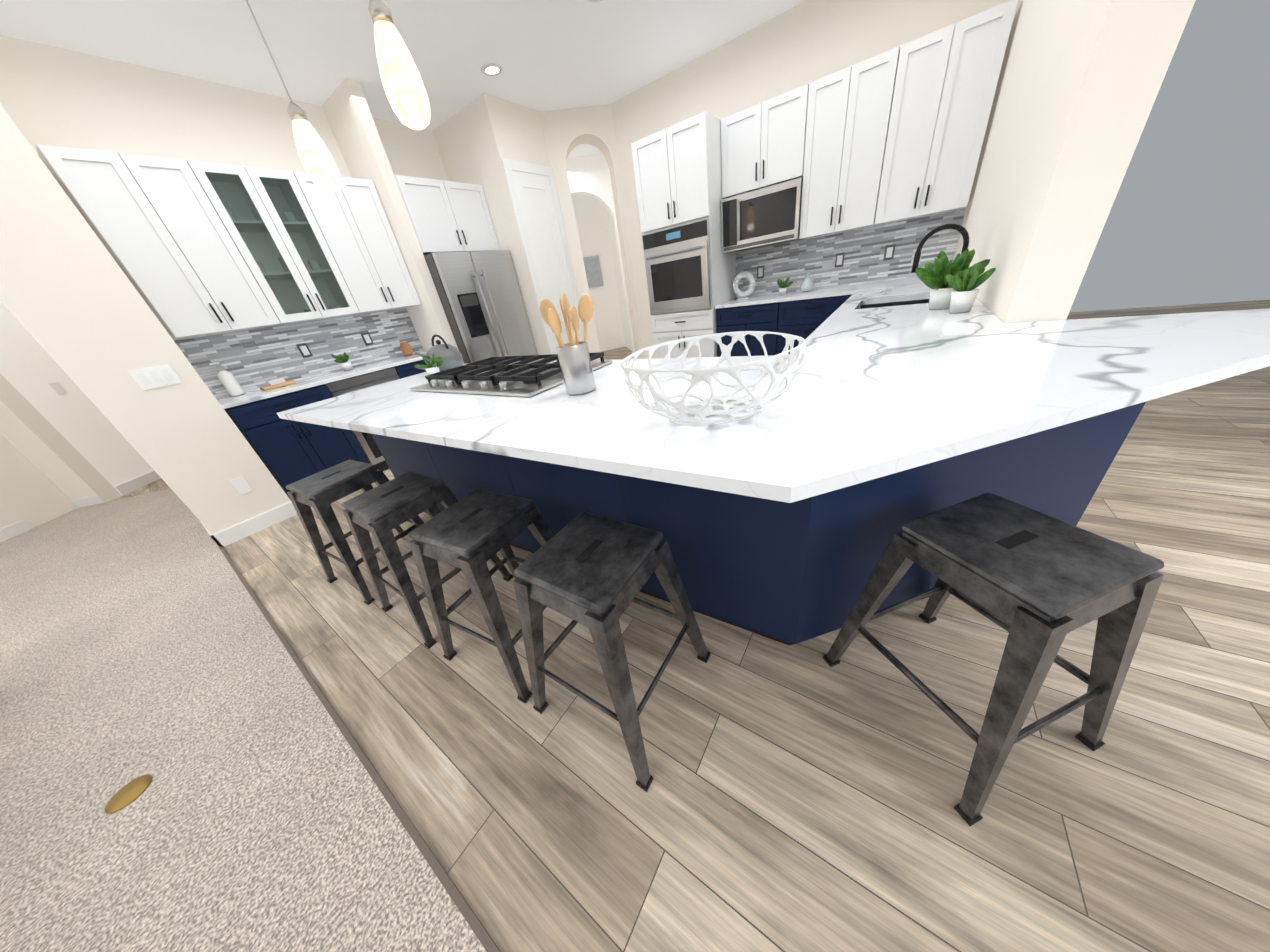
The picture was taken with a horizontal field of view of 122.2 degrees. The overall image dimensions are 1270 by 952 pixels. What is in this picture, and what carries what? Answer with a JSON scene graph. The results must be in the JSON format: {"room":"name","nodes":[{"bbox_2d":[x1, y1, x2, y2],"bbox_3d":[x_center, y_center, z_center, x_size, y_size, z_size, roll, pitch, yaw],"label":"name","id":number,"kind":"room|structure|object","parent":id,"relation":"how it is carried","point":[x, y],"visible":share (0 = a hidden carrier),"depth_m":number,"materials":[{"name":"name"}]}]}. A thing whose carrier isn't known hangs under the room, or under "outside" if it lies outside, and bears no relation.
{"room":"kitchen","nodes":[
{"label":"kitchen","id":0,"kind":"room"},
{"bbox_2d":[0,434,77,528],"bbox_3d":[-5.535,0.729,-0.205,0.140,3.000,7.500,-13,29,-6],"label":"wall","id":1,"kind":"structure","parent":0,"point":[32,494],"depth_m":3.45,"materials":[{"name":"beige paint"}]},
{"bbox_2d":[0,520,32,542],"bbox_3d":[-5.211,2.055,0.314,5.031,0.110,5.031,11,34,33],"label":"baseboard","id":2,"kind":"structure","parent":1,"relation":"attached to","point":[13,530],"depth_m":3.32,"materials":[{"name":"white wood"}]},
{"bbox_2d":[0,374,121,501],"bbox_3d":[-4.626,-1.353,3.321,3.280,3.000,0.160,-13,29,-6],"label":"wall","id":3,"kind":"structure","parent":0,"point":[33,435],"depth_m":3.53,"materials":[{"name":"beige paint"}]},
{"bbox_2d":[48,382,160,495],"bbox_3d":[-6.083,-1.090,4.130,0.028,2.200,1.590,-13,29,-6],"label":"baseboard","id":4,"kind":"structure","parent":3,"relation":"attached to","point":[125,488],"depth_m":4.04,"materials":[{"name":"white wood"}]},
{"bbox_2d":[0,301,152,486],"bbox_3d":[-5.584,-2.442,5.607,4.328,3.000,5.204,11,34,33],"label":"wall","id":5,"kind":"structure","parent":0,"point":[31,369],"depth_m":3.67,"materials":[{"name":"beige paint"}]},
{"bbox_2d":[0,104,290,533],"bbox_3d":[-3.537,-0.978,2.301,1.050,3.000,0.460,11,34,33],"label":"wall","id":6,"kind":"structure","parent":0,"point":[74,303],"depth_m":2.07,"materials":[{"name":"beige paint"}]},
{"bbox_2d":[127,364,181,389],"bbox_3d":[-3.019,-0.624,2.211,0.010,0.120,0.170,11,34,33],"label":"switch plate","id":7,"kind":"object","parent":6,"relation":"attached to","point":[147,378],"depth_m":2.21,"materials":[{"name":"white plastic"}]},
{"bbox_2d":[230,476,252,494],"bbox_3d":[-2.904,0.070,2.592,0.007,0.120,0.070,11,34,33],"label":"electrical outlet plate","id":8,"kind":"object","parent":6,"relation":"attached to","point":[241,485],"depth_m":2.59,"materials":[{"name":"plastic"}]},
{"bbox_2d":[0,35,447,180],"bbox_3d":[-2.789,-1.824,3.619,0.120,3.000,2.980,11,34,33],"label":"wall","id":9,"kind":"structure","parent":0,"point":[53,96],"depth_m":2.46,"materials":[{"name":"beige paint"}]},
{"bbox_2d":[36,144,279,339],"bbox_3d":[-3.260,-1.578,2.503,0.388,1.030,0.588,11,34,33],"label":"upper cabinet","id":10,"kind":"object","parent":9,"relation":"attached to","point":[156,225],"visible":0.98,"depth_m":2.36,"materials":[{"name":"white wood"}]},
{"bbox_2d":[187,160,359,326],"bbox_3d":[-2.937,-1.856,2.912,0.388,1.030,0.588,11,34,33],"label":"upper cabinet","id":11,"kind":"object","parent":9,"relation":"attached to","point":[268,220],"visible":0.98,"depth_m":2.86,"materials":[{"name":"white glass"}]},
{"bbox_2d":[174,308,423,398],"bbox_3d":[-2.998,-1.230,3.355,0.009,0.460,1.826,11,34,33],"label":"backsplash","id":12,"kind":"structure","parent":9,"relation":"attached to","point":[253,359],"depth_m":3.21,"materials":[{"name":"tile"}]},
{"bbox_2d":[296,343,312,357],"bbox_3d":[-3.064,-1.165,3.256,0.010,0.120,0.075,11,34,33],"label":"electrical outlet plate","id":13,"kind":"object","parent":9,"relation":"attached to","point":[303,348],"depth_m":3.25,"materials":[{"name":"plastic"}]},
{"bbox_2d":[293,171,420,315],"bbox_3d":[-2.614,-2.134,3.321,0.388,1.030,0.590,11,34,33],"label":"upper cabinet","id":14,"kind":"object","parent":9,"relation":"attached to","point":[351,219],"visible":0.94,"depth_m":3.21,"materials":[{"name":"white wood"}]},
{"bbox_2d":[360,332,373,345],"bbox_3d":[-2.769,-1.418,3.629,0.010,0.120,0.075,11,34,33],"label":"electrical outlet plate","id":15,"kind":"object","parent":9,"relation":"attached to","point":[366,336],"depth_m":3.63,"materials":[{"name":"plastic"}]},
{"bbox_2d":[394,175,499,255],"bbox_3d":[-2.086,-2.713,3.765,0.586,0.600,0.917,11,34,33],"label":"upper cabinet","id":16,"kind":"object","parent":9,"relation":"attached to","point":[447,216],"visible":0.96,"depth_m":3.57,"materials":[{"name":"white wood"}]},
{"bbox_2d":[0,489,486,951],"bbox_3d":[-2.756,2.528,-1.201,11.440,0.012,7.330,11,34,33],"label":"floor carpet","id":17,"kind":"object","parent":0,"point":[138,637],"visible":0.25,"depth_m":1.18,"materials":[{"name":"beige carpet"}]},
{"bbox_2d":[104,774,151,813],"bbox_3d":[-1.667,1.046,1.156,0.100,0.004,0.100,11,34,33],"label":"electrical outlet","id":18,"kind":"object","parent":17,"relation":"on","point":[128,794],"visible":1,"depth_m":1.15,"materials":[{"name":"gold metal"}]},
{"bbox_2d":[322,78,457,350],"bbox_3d":[-2.299,-1.954,3.707,0.550,3.000,0.104,11,34,33],"label":"wall","id":19,"kind":"structure","parent":0,"point":[346,109],"depth_m":3.21,"materials":[{"name":"beige paint"}]},
{"bbox_2d":[0,0,805,158],"bbox_3d":[-2.770,-2.224,1.121,15.500,0.060,15.000,11,34,33],"label":"ceiling","id":20,"kind":"structure","parent":0,"point":[547,55],"depth_m":2.60,"materials":[{"name":"white paint"}]},
{"bbox_2d":[246,0,340,191],"bbox_3d":[-1.507,-1.847,1.361,0.128,1.185,0.128,11,34,33],"label":"pendant light","id":21,"kind":"object","parent":20,"relation":"hanging from","point":[319,164],"visible":1,"depth_m":1.54,"materials":[{"name":"white glass"}]},
{"bbox_2d":[368,0,430,129],"bbox_3d":[-0.845,-1.730,0.946,0.128,1.185,0.128,11,34,33],"label":"pendant light","id":22,"kind":"object","parent":20,"relation":"hanging from","point":[405,91],"visible":1,"depth_m":1.13,"materials":[{"name":"white glass"}]},
{"bbox_2d":[481,63,502,75],"bbox_3d":[-1.224,-3.476,3.006,0.182,0.005,0.182,-13,29,-6],"label":"recessed light","id":23,"kind":"object","parent":20,"relation":"in","point":[492,69],"depth_m":3.00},
{"bbox_2d":[587,0,602,2],"bbox_3d":[-0.260,-3.308,2.401,0.182,0.005,0.182,5,32,25],"label":"recessed light","id":24,"kind":"object","parent":20,"relation":"in","point":[594,1],"depth_m":2.47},
{"bbox_2d":[433,99,542,359],"bbox_3d":[-1.614,-2.421,4.350,0.830,3.000,0.120,11,34,33],"label":"wall","id":25,"kind":"structure","parent":0,"point":[460,137],"depth_m":3.78,"materials":[{"name":"beige paint"}]},
{"bbox_2d":[476,93,550,354],"bbox_3d":[-1.059,-2.487,4.300,0.120,3.000,0.720,11,34,33],"label":"wall","id":26,"kind":"structure","parent":0,"point":[513,131],"depth_m":3.68,"materials":[{"name":"beige paint"}]},
{"bbox_2d":[501,158,588,360],"bbox_3d":[-0.947,-2.266,4.362,0.060,2.525,0.710,11,34,33],"label":"pantry door","id":27,"kind":"structure","parent":26,"relation":"in","point":[532,188],"depth_m":4.08,"materials":[{"name":"white wood"}]},
{"bbox_2d":[540,104,643,359],"bbox_3d":[-0.457,-2.800,4.689,0.792,3.000,0.300,-13,29,-6],"label":"arch","id":28,"kind":"object","parent":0,"point":[566,131],"visible":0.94,"depth_m":4.15,"materials":[{"name":"beige paint"}]},
{"bbox_2d":[566,154,634,352],"bbox_3d":[-0.756,-3.479,6.021,1.292,3.000,0.150,-13,29,-6],"label":"wall","id":29,"kind":"structure","parent":0,"point":[589,175],"depth_m":5.42,"materials":[{"name":"beige paint"}]},
{"bbox_2d":[571,194,631,350],"bbox_3d":[-0.780,-3.535,6.130,1.492,3.000,3.000,-13,29,-6],"label":"wall","id":30,"kind":"structure","parent":0,"point":[595,223],"depth_m":7.28,"materials":[{"name":"beige paint"}]},
{"bbox_2d":[583,255,603,287],"bbox_3d":[-0.901,-4.249,7.316,0.400,0.550,0.035,-13,29,-6],"label":"electrical panel","id":31,"kind":"object","parent":30,"relation":"attached to","point":[593,271],"visible":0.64,"depth_m":7.30,"materials":[{"name":"silver metal"}]},
{"bbox_2d":[112,300,1269,951],"bbox_3d":[-2.324,0.432,2.574,15.500,0.060,15.000,11,34,33],"label":"floor","id":32,"kind":"structure","parent":0,"point":[802,796],"depth_m":0.98,"materials":[{"name":"wood"}]},
{"bbox_2d":[200,521,224,546],"bbox_3d":[-3.446,0.390,2.816,1.055,0.110,0.015,11,34,33],"label":"baseboard","id":33,"kind":"structure","parent":32,"relation":"on","point":[215,537],"depth_m":2.54,"materials":[{"name":"white wood"}]},
{"bbox_2d":[216,501,296,544],"bbox_3d":[-2.880,0.355,2.706,0.015,0.110,0.433,11,34,33],"label":"baseboard","id":34,"kind":"structure","parent":32,"relation":"on","point":[238,532],"depth_m":2.68,"materials":[{"name":"white wood"}]},
{"bbox_2d":[224,384,369,499],"bbox_3d":[-2.957,-0.295,3.109,0.638,0.878,0.612,11,34,33],"label":"base cabinet","id":35,"kind":"object","parent":32,"relation":"on","point":[288,452],"visible":0.69,"depth_m":2.85,"materials":[{"name":"blue wood"}]},
{"bbox_2d":[217,351,426,408],"bbox_3d":[-2.706,-0.968,3.303,0.627,0.030,1.822,11,34,33],"label":"countertop","id":36,"kind":"structure","parent":35,"relation":"on","point":[254,395],"depth_m":3.00,"materials":[{"name":"stone"}]},
{"bbox_2d":[209,362,244,395],"bbox_3d":[-3.275,-0.779,2.820,0.088,0.262,0.088,11,34,33],"label":"soap bottle","id":37,"kind":"object","parent":36,"relation":"on","point":[230,383],"visible":0.98,"depth_m":2.81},
{"bbox_2d":[259,378,296,389],"bbox_3d":[-3.057,-0.796,2.998,0.160,0.060,0.220,11,34,33],"label":"wood tray","id":38,"kind":"object","parent":36,"relation":"on","point":[277,382],"visible":1,"depth_m":2.96,"materials":[{"name":"brown wood"}]},
{"bbox_2d":[331,352,352,370],"bbox_3d":[-2.788,-1.094,3.355,0.132,0.158,0.132,11,34,33],"label":"potted plant","id":39,"kind":"object","parent":36,"relation":"on","point":[345,364],"visible":1,"depth_m":3.34,"materials":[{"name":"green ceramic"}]},
{"bbox_2d":[400,342,412,355],"bbox_3d":[-2.482,-1.380,3.809,0.098,0.135,0.100,11,34,33],"label":"jar","id":40,"kind":"object","parent":36,"relation":"on","point":[406,348],"visible":1,"depth_m":3.78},
{"bbox_2d":[286,460,423,604],"bbox_3d":[-1.501,0.259,1.931,0.460,0.611,0.460,8,33,29],"label":"stool","id":41,"kind":"object","parent":32,"relation":"on","point":[320,492],"visible":0.9,"depth_m":1.77,"materials":[{"name":"black metal"}]},
{"bbox_2d":[219,546,500,951],"bbox_3d":[0.400,1.176,0.299,8.300,0.014,0.016,11,34,33],"label":"trim","id":42,"kind":"structure","parent":32,"relation":"on","point":[470,917],"depth_m":1.03,"materials":[{"name":"wood"}]},
{"bbox_2d":[324,367,399,470],"bbox_3d":[-2.613,-0.572,3.508,0.649,0.870,0.570,11,34,33],"label":"beverage cooler","id":43,"kind":"object","parent":32,"relation":"on","point":[369,448],"visible":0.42,"depth_m":3.23,"materials":[{"name":"metal"}]},
{"bbox_2d":[394,360,426,378],"bbox_3d":[-2.305,-0.855,3.933,0.638,0.878,0.612,11,34,33],"label":"base cabinet","id":44,"kind":"object","parent":32,"relation":"on","point":[406,370],"visible":0.04,"depth_m":3.46,"materials":[{"name":"blue wood"}]},
{"bbox_2d":[342,471,512,648],"bbox_3d":[-0.990,0.331,1.642,0.460,0.611,0.460,11,34,33],"label":"stool","id":45,"kind":"object","parent":32,"relation":"on","point":[380,512],"visible":0.67,"depth_m":1.47,"materials":[{"name":"black metal"}]},
{"bbox_2d":[408,489,553,703],"bbox_3d":[-0.527,0.401,1.371,0.460,0.611,0.460,7,32,28],"label":"stool","id":46,"kind":"object","parent":32,"relation":"on","point":[470,535],"visible":0.77,"depth_m":1.20,"materials":[{"name":"black metal"}]},
{"bbox_2d":[424,250,538,363],"bbox_3d":[-1.821,-1.644,4.272,0.802,1.765,0.905,11,34,33],"label":"refrigerator","id":47,"kind":"object","parent":32,"relation":"on","point":[480,296],"visible":0.56,"depth_m":3.83,"materials":[{"name":"metal"}]},
{"bbox_2d":[513,511,709,791],"bbox_3d":[-0.081,0.469,1.111,0.468,0.611,0.468,11,34,33],"label":"stool","id":48,"kind":"object","parent":32,"relation":"on","point":[593,572],"visible":1,"depth_m":0.95,"materials":[{"name":"black metal"}]},
{"bbox_2d":[631,111,735,358],"bbox_3d":[0.615,-2.213,3.917,0.760,2.400,0.788,11,34,33],"label":"tall cabinet","id":49,"kind":"object","parent":32,"relation":"on","point":[690,266],"visible":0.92,"depth_m":3.48,"materials":[{"name":"white wood"}]},
{"bbox_2d":[716,302,778,356],"bbox_3d":[1.340,-1.471,3.941,0.634,0.878,0.658,11,34,33],"label":"base cabinet","id":50,"kind":"object","parent":32,"relation":"on","point":[760,317],"visible":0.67,"depth_m":3.60,"materials":[{"name":"blue wood"}]},
{"bbox_2d":[371,402,1145,645],"bbox_3d":[0.026,-0.079,1.799,3.277,0.878,1.118,11,34,33],"label":"kitchen island","id":51,"kind":"object","parent":32,"relation":"on","point":[796,572],"visible":0.29,"depth_m":1.12,"materials":[{"name":"blue wood"}]},
{"bbox_2d":[277,277,1269,502],"bbox_3d":[0.674,-0.926,2.369,3.531,0.202,4.077,11,34,33],"label":"island countertop","id":52,"kind":"structure","parent":51,"relation":"on","point":[895,376],"depth_m":0.88,"materials":[{"name":"stone"}]},
{"bbox_2d":[414,354,442,374],"bbox_3d":[-1.269,-0.692,2.195,0.143,0.119,0.161,11,34,33],"label":"potted plant","id":53,"kind":"object","parent":52,"relation":"on","point":[434,365],"visible":0.98,"depth_m":2.18,"materials":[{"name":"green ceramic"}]},
{"bbox_2d":[415,334,463,371],"bbox_3d":[-1.305,-0.813,2.320,0.220,0.222,0.284,11,34,33],"label":"kettle","id":54,"kind":"object","parent":52,"relation":"on","point":[450,355],"visible":0.94,"depth_m":2.29,"materials":[{"name":"silver metal"}]},
{"bbox_2d":[410,352,612,396],"bbox_3d":[-0.650,-0.525,1.769,0.950,0.054,0.540,11,34,33],"label":"gas cooktop","id":55,"kind":"object","parent":52,"relation":"in","point":[525,376],"visible":0.88,"depth_m":1.66,"materials":[{"name":"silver metal"}]},
{"bbox_2d":[540,293,595,394],"bbox_3d":[-0.221,-0.461,1.234,0.142,0.326,0.174,11,34,33],"label":"utensil crock","id":56,"kind":"object","parent":52,"relation":"on","point":[575,365],"visible":1,"depth_m":1.21,"materials":[{"name":"silver metal"}]},
{"bbox_2d":[620,331,806,426],"bbox_3d":[0.187,-0.234,0.865,0.418,0.159,0.412,11,34,33],"label":"bowl","id":57,"kind":"object","parent":52,"relation":"on","point":[699,374],"visible":1,"depth_m":0.81,"materials":[{"name":"white metal"}]},
{"bbox_2d":[733,271,755,299],"bbox_3d":[1.182,-2.069,3.808,0.250,0.264,0.060,11,34,33],"label":"ring sculpture","id":58,"kind":"object","parent":52,"relation":"on","point":[749,276],"visible":1,"depth_m":3.79,"materials":[{"name":"white ceramic"}]},
{"bbox_2d":[777,277,792,294],"bbox_3d":[1.526,-1.941,3.586,0.142,0.153,0.169,11,34,33],"label":"potted plant","id":59,"kind":"object","parent":52,"relation":"on","point":[784,285],"visible":1,"depth_m":3.59,"materials":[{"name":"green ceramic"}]},
{"bbox_2d":[800,271,813,291],"bbox_3d":[1.718,-1.940,3.500,0.122,0.175,0.124,11,34,33],"label":"glass bottle","id":60,"kind":"object","parent":52,"relation":"on","point":[807,285],"visible":1,"depth_m":3.48,"materials":[{"name":"white glass"}]},
{"bbox_2d":[911,224,968,272],"bbox_3d":[1.700,-1.196,1.961,0.238,0.353,0.097,11,34,33],"label":"faucet","id":61,"kind":"object","parent":52,"relation":"on","point":[963,231],"visible":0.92,"depth_m":1.88,"materials":[{"name":"black metal"}]},
{"bbox_2d":[915,249,990,309],"bbox_3d":[1.457,-0.914,1.632,0.266,0.245,0.251,11,34,33],"label":"potted plant","id":62,"kind":"object","parent":52,"relation":"on","point":[931,275],"visible":0.77,"depth_m":1.61,"materials":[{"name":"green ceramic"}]},
{"bbox_2d":[946,266,995,312],"bbox_3d":[1.416,-0.795,1.503,0.152,0.174,0.123,11,34,33],"label":"potted plant","id":63,"kind":"object","parent":52,"relation":"on","point":[964,295],"visible":1,"depth_m":1.50,"materials":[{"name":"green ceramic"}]},
{"bbox_2d":[777,294,852,353],"bbox_3d":[1.863,-1.371,3.597,0.626,0.878,0.658,11,34,33],"label":"base cabinet","id":64,"kind":"object","parent":32,"relation":"on","point":[805,318],"visible":0.33,"depth_m":3.30,"materials":[{"name":"blue wood"}]},
{"bbox_2d":[823,493,1163,825],"bbox_3d":[0.896,0.406,0.926,0.460,0.611,0.460,-16,29,-11],"label":"stool","id":65,"kind":"object","parent":32,"relation":"on","point":[1038,586],"visible":1,"depth_m":0.77,"materials":[{"name":"black metal"}]},
{"bbox_2d":[611,0,1009,358],"bbox_3d":[1.414,-2.574,3.700,3.460,3.000,0.120,11,34,33],"label":"wall","id":66,"kind":"structure","parent":0,"point":[803,43],"depth_m":3.09,"materials":[{"name":"beige paint"}]},
{"bbox_2d":[757,266,763,278],"bbox_3d":[1.378,-2.236,3.850,0.075,0.120,0.011,11,34,33],"label":"electrical outlet plate","id":67,"kind":"object","parent":66,"relation":"attached to","point":[760,269],"depth_m":3.85,"materials":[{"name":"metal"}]},
{"bbox_2d":[721,84,808,198],"bbox_3d":[1.204,-2.980,3.212,0.722,0.570,0.398,11,34,33],"label":"upper cabinet","id":68,"kind":"object","parent":66,"relation":"attached to","point":[762,144],"visible":1,"depth_m":3.07,"materials":[{"name":"white wood"}]},
{"bbox_2d":[721,177,802,252],"bbox_3d":[1.260,-2.511,3.435,0.722,0.443,0.464,11,34,33],"label":"microwave","id":69,"kind":"object","parent":68,"relation":"attached to","point":[765,217],"visible":0.98,"depth_m":3.28,"materials":[{"name":"metal"}]},
{"bbox_2d":[835,252,844,267],"bbox_3d":[2.005,-2.115,3.437,0.075,0.120,0.011,11,34,33],"label":"electrical outlet plate","id":70,"kind":"object","parent":66,"relation":"attached to","point":[839,261],"depth_m":3.43,"materials":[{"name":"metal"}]},
{"bbox_2d":[799,46,899,238],"bbox_3d":[1.776,-2.677,2.965,0.578,1.030,0.398,11,34,33],"label":"upper cabinet","id":71,"kind":"object","parent":66,"relation":"attached to","point":[848,115],"visible":0.98,"depth_m":2.81,"materials":[{"name":"white wood"}]},
{"bbox_2d":[736,209,965,297],"bbox_3d":[1.941,-2.133,3.489,1.912,0.460,0.008,11,34,33],"label":"backsplash","id":72,"kind":"structure","parent":66,"relation":"attached to","point":[863,249],"depth_m":3.38,"materials":[{"name":"tile"}]},
{"bbox_2d":[883,244,895,260],"bbox_3d":[2.334,-2.051,3.219,0.075,0.120,0.011,11,34,33],"label":"electrical outlet plate","id":73,"kind":"object","parent":66,"relation":"attached to","point":[889,249],"depth_m":3.22,"materials":[{"name":"plastic"}]},
{"bbox_2d":[874,0,1017,224],"bbox_3d":[2.257,-2.584,2.648,0.581,1.030,0.398,11,34,33],"label":"upper cabinet","id":74,"kind":"object","parent":66,"relation":"attached to","point":[947,78],"visible":1,"depth_m":2.49,"materials":[{"name":"white wood"}]},
{"bbox_2d":[954,0,1195,322],"bbox_3d":[2.063,-1.697,1.897,0.150,3.000,2.730,11,34,33],"label":"wall","id":75,"kind":"structure","parent":0,"point":[1079,83],"depth_m":1.14,"materials":[{"name":"beige paint"}]}
]}

